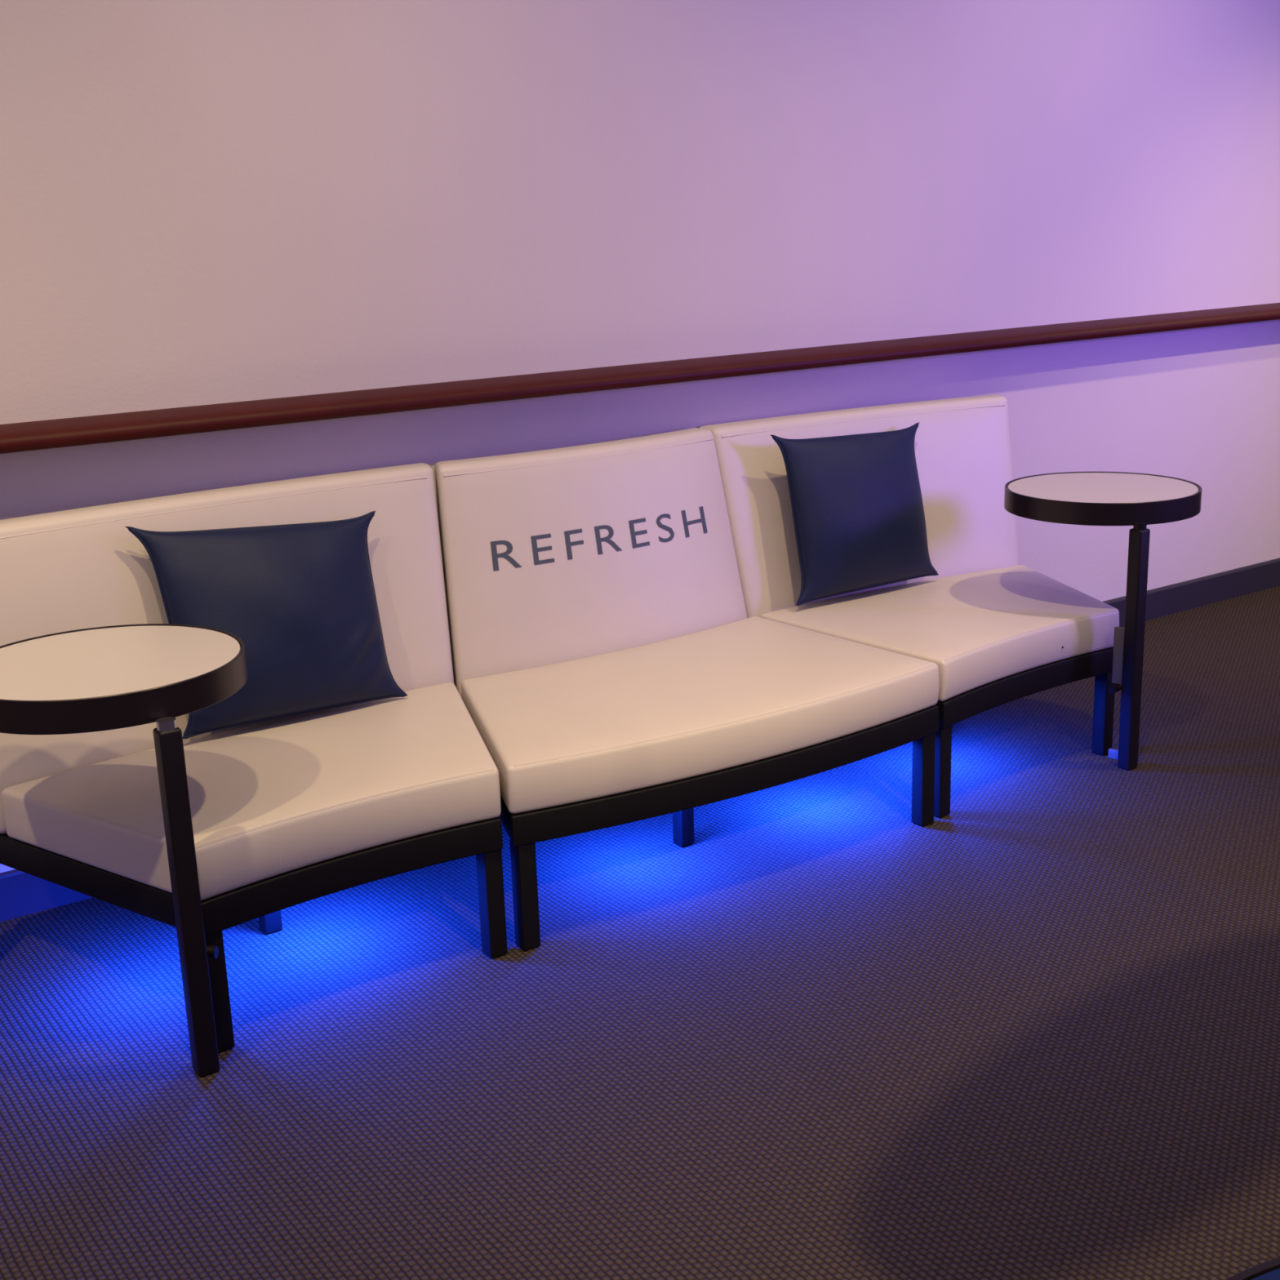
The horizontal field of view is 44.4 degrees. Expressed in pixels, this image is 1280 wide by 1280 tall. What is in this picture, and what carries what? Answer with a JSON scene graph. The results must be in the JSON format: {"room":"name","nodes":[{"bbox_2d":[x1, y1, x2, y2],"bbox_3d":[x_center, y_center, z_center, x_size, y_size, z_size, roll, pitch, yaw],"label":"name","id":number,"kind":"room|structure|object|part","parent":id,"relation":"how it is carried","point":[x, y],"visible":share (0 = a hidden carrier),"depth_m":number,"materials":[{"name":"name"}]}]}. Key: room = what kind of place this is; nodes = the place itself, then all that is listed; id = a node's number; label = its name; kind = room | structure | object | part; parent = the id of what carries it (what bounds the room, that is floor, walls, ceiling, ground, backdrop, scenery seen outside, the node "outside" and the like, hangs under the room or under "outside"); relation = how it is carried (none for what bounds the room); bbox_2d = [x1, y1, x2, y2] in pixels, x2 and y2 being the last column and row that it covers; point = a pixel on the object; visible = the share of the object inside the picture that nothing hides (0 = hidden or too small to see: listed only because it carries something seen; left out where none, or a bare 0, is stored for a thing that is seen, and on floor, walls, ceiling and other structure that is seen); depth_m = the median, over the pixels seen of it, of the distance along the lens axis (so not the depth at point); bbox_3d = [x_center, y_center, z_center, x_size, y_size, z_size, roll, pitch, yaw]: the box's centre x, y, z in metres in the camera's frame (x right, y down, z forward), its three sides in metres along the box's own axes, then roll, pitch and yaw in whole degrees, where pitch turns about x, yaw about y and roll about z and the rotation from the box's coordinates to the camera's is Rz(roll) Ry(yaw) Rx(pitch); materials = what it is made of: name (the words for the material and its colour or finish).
{"room":"lounge area","nodes":[
{"label":"lounge area","id":0,"kind":"room"},
{"bbox_2d":[0,586,1279,1279],"bbox_3d":[3.393,1.058,1.662,19.000,0.100,9.150,-12,18,-33],"label":"floor","id":1,"kind":"structure","parent":0,"point":[1029,1030],"depth_m":2.96,"materials":[{"name":"carpet"}]},
{"bbox_2d":[0,623,247,1076],"bbox_3d":[-0.991,0.398,3.028,0.530,0.742,0.570,-12,18,-33],"label":"side table","id":2,"kind":"object","parent":1,"relation":"on","point":[114,677],"visible":1,"depth_m":2.83,"materials":[{"name":"white laminate"}]},
{"bbox_3d":[-0.812,0.577,2.902,0.060,0.024,0.024,0,15,6],"label":"clamp knob","id":3,"kind":"part","parent":2,"relation":"part of","materials":[{"name":"black metal"}]},
{"bbox_2d":[0,462,507,1052],"bbox_3d":[-0.779,0.191,3.403,1.275,0.930,0.900,-12,18,-33],"label":"bench","id":4,"kind":"object","parent":1,"relation":"on","point":[288,811],"visible":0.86,"depth_m":3.28,"materials":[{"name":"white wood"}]},
{"bbox_3d":[-1.109,0.464,3.146,0.696,0.068,0.056,9,18,35],"label":"frame rail","id":5,"kind":"part","parent":4,"relation":"part of","materials":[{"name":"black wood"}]},
{"bbox_3d":[-0.807,0.661,2.976,0.043,0.246,0.043,-12,18,-33],"label":"leg","id":6,"kind":"part","parent":4,"relation":"part of","materials":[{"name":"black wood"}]},
{"bbox_3d":[-0.962,-0.019,3.605,1.262,0.618,0.251,-13,19,-37],"label":"backrest","id":7,"kind":"part","parent":4,"relation":"part of","materials":[{"name":"white leather"}]},
{"bbox_3d":[-0.720,0.307,3.327,1.089,0.116,0.656,-12,18,-33],"label":"seat","id":8,"kind":"part","parent":4,"relation":"part of","materials":[{"name":"white leather"}]},
{"bbox_2d":[124,510,407,738],"bbox_3d":[-0.817,-0.056,3.557,0.596,0.467,0.195,-12,18,-33],"label":"throw pillow","id":9,"kind":"object","parent":4,"relation":"on","point":[300,598],"visible":0.91,"depth_m":3.51,"materials":[{"name":"blue fabric"}]},
{"bbox_3d":[-0.828,0.528,3.473,0.041,0.246,0.041,-12,18,-33],"label":"leg","id":10,"kind":"part","parent":4,"relation":"part of","materials":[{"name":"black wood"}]},
{"bbox_3d":[-0.568,0.455,3.115,0.680,0.068,0.073,-12,18,-34],"label":"frame rail","id":11,"kind":"part","parent":4,"relation":"part of","materials":[{"name":"black wood"}]},
{"bbox_3d":[-0.314,0.551,3.324,0.043,0.246,0.043,-12,18,-33],"label":"leg","id":12,"kind":"part","parent":4,"relation":"part of","materials":[{"name":"black wood"}]},
{"bbox_2d":[434,427,939,951],"bbox_3d":[-0.014,0.041,3.868,1.248,0.930,0.993,-12,18,-33],"label":"bench","id":13,"kind":"object","parent":1,"relation":"on","point":[611,668],"visible":0.89,"depth_m":3.91,"materials":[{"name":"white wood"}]},
{"bbox_3d":[-0.353,0.293,3.689,0.045,0.068,0.769,-6,15,-14],"label":"frame rail","id":14,"kind":"part","parent":13,"relation":"part of","materials":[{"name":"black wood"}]},
{"bbox_3d":[-0.245,0.541,3.354,0.043,0.246,0.043,-12,18,-33],"label":"leg","id":15,"kind":"part","parent":13,"relation":"part of","materials":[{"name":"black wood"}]},
{"bbox_3d":[-0.125,-0.200,4.175,0.943,0.618,0.282,-12,18,-33],"label":"backrest","id":16,"kind":"part","parent":13,"relation":"part of","materials":[{"name":"white leather"}]},
{"bbox_3d":[0.105,0.388,3.878,0.041,0.246,0.041,-12,18,-33],"label":"leg","id":17,"kind":"part","parent":13,"relation":"part of","materials":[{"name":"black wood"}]},
{"bbox_3d":[0.062,0.151,3.815,1.218,0.116,0.725,-12,18,-33],"label":"seat","id":18,"kind":"part","parent":13,"relation":"part of","materials":[{"name":"white leather"}]},
{"bbox_3d":[0.242,0.300,3.593,1.212,0.068,0.101,-11,18,-32],"label":"frame rail","id":19,"kind":"part","parent":13,"relation":"part of","materials":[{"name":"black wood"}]},
{"bbox_3d":[0.715,0.346,3.960,0.043,0.246,0.043,-12,18,-33],"label":"leg","id":20,"kind":"part","parent":13,"relation":"part of","materials":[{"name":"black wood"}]},
{"bbox_2d":[699,394,1119,817],"bbox_3d":[0.900,-0.169,4.534,1.126,0.929,0.938,-12,18,-33],"label":"bench","id":21,"kind":"object","parent":1,"relation":"on","point":[997,631],"visible":0.68,"depth_m":4.47,"materials":[{"name":"white leather upholstery"},{"name":"black wood"}]},
{"bbox_2d":[770,422,938,605],"bbox_3d":[0.647,-0.383,4.548,0.602,0.468,0.188,-12,18,-33],"label":"throw pillow","id":22,"kind":"object","parent":21,"relation":"on","point":[856,500],"visible":1,"depth_m":4.47,"materials":[{"name":"blue fabric"}]},
{"bbox_3d":[0.707,-0.381,4.744,1.131,0.618,0.255,-11,17,-30],"label":"backrest","id":23,"kind":"part","parent":21,"relation":"part of","materials":[{"name":"white leather"}]},
{"bbox_3d":[0.944,-0.046,4.440,1.017,0.116,0.691,-12,18,-33],"label":"seat","id":24,"kind":"part","parent":21,"relation":"part of","materials":[{"name":"white leather"}]},
{"bbox_3d":[0.767,0.330,4.014,0.042,0.246,0.042,-14,19,-37],"label":"leg","id":25,"kind":"part","parent":21,"relation":"part of","materials":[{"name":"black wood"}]},
{"bbox_3d":[1.031,0.114,4.187,0.756,0.068,0.074,-14,19,-37],"label":"frame rail","id":26,"kind":"part","parent":21,"relation":"part of","materials":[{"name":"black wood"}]},
{"bbox_3d":[1.308,0.201,4.428,0.042,0.246,0.042,-14,19,-37],"label":"leg","id":27,"kind":"part","parent":21,"relation":"part of","materials":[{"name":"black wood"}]},
{"bbox_2d":[1004,471,1201,770],"bbox_3d":[1.306,-0.072,4.496,0.530,0.742,0.530,-12,18,-33],"label":"side table","id":28,"kind":"object","parent":1,"relation":"on","point":[1138,500],"visible":1,"depth_m":4.26,"materials":[{"name":"black metal"},{"name":"white laminate"}]},
{"bbox_3d":[1.309,0.130,4.308,0.024,0.024,0.060,12,20,41],"label":"clamp knob","id":29,"kind":"part","parent":28,"relation":"part of","materials":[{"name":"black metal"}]},
{"bbox_2d":[1225,1257,1279,1279],"bbox_3d":[0.582,0.883,1.034,0.530,0.742,0.530,-12,18,-33],"label":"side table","id":30,"kind":"object","parent":1,"relation":"on","point":[1270,1269],"visible":1,"depth_m":1.16,"materials":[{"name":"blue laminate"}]},
{"bbox_2d":[0,0,1279,872],"bbox_3d":[0.731,-1.893,4.676,19.000,4.200,0.150,-12,18,-33],"label":"wall","id":31,"kind":"structure","parent":0,"point":[202,202],"depth_m":4.22,"materials":[{"name":"white paint"}]},
{"bbox_2d":[0,302,1279,453],"bbox_3d":[0.836,-0.899,4.836,19.000,0.052,0.103,-12,18,-33],"label":"trim","id":32,"kind":"structure","parent":31,"relation":"attached to","point":[135,425],"depth_m":4.08,"materials":[{"name":"brown wood"}]},
{"bbox_2d":[0,557,1279,921],"bbox_3d":[0.842,0.096,5.142,19.000,0.112,0.012,-12,18,-33],"label":"baseboard","id":33,"kind":"structure","parent":31,"relation":"attached to","point":[21,893],"depth_m":5.88,"materials":[{"name":"plastic"}]}
]}

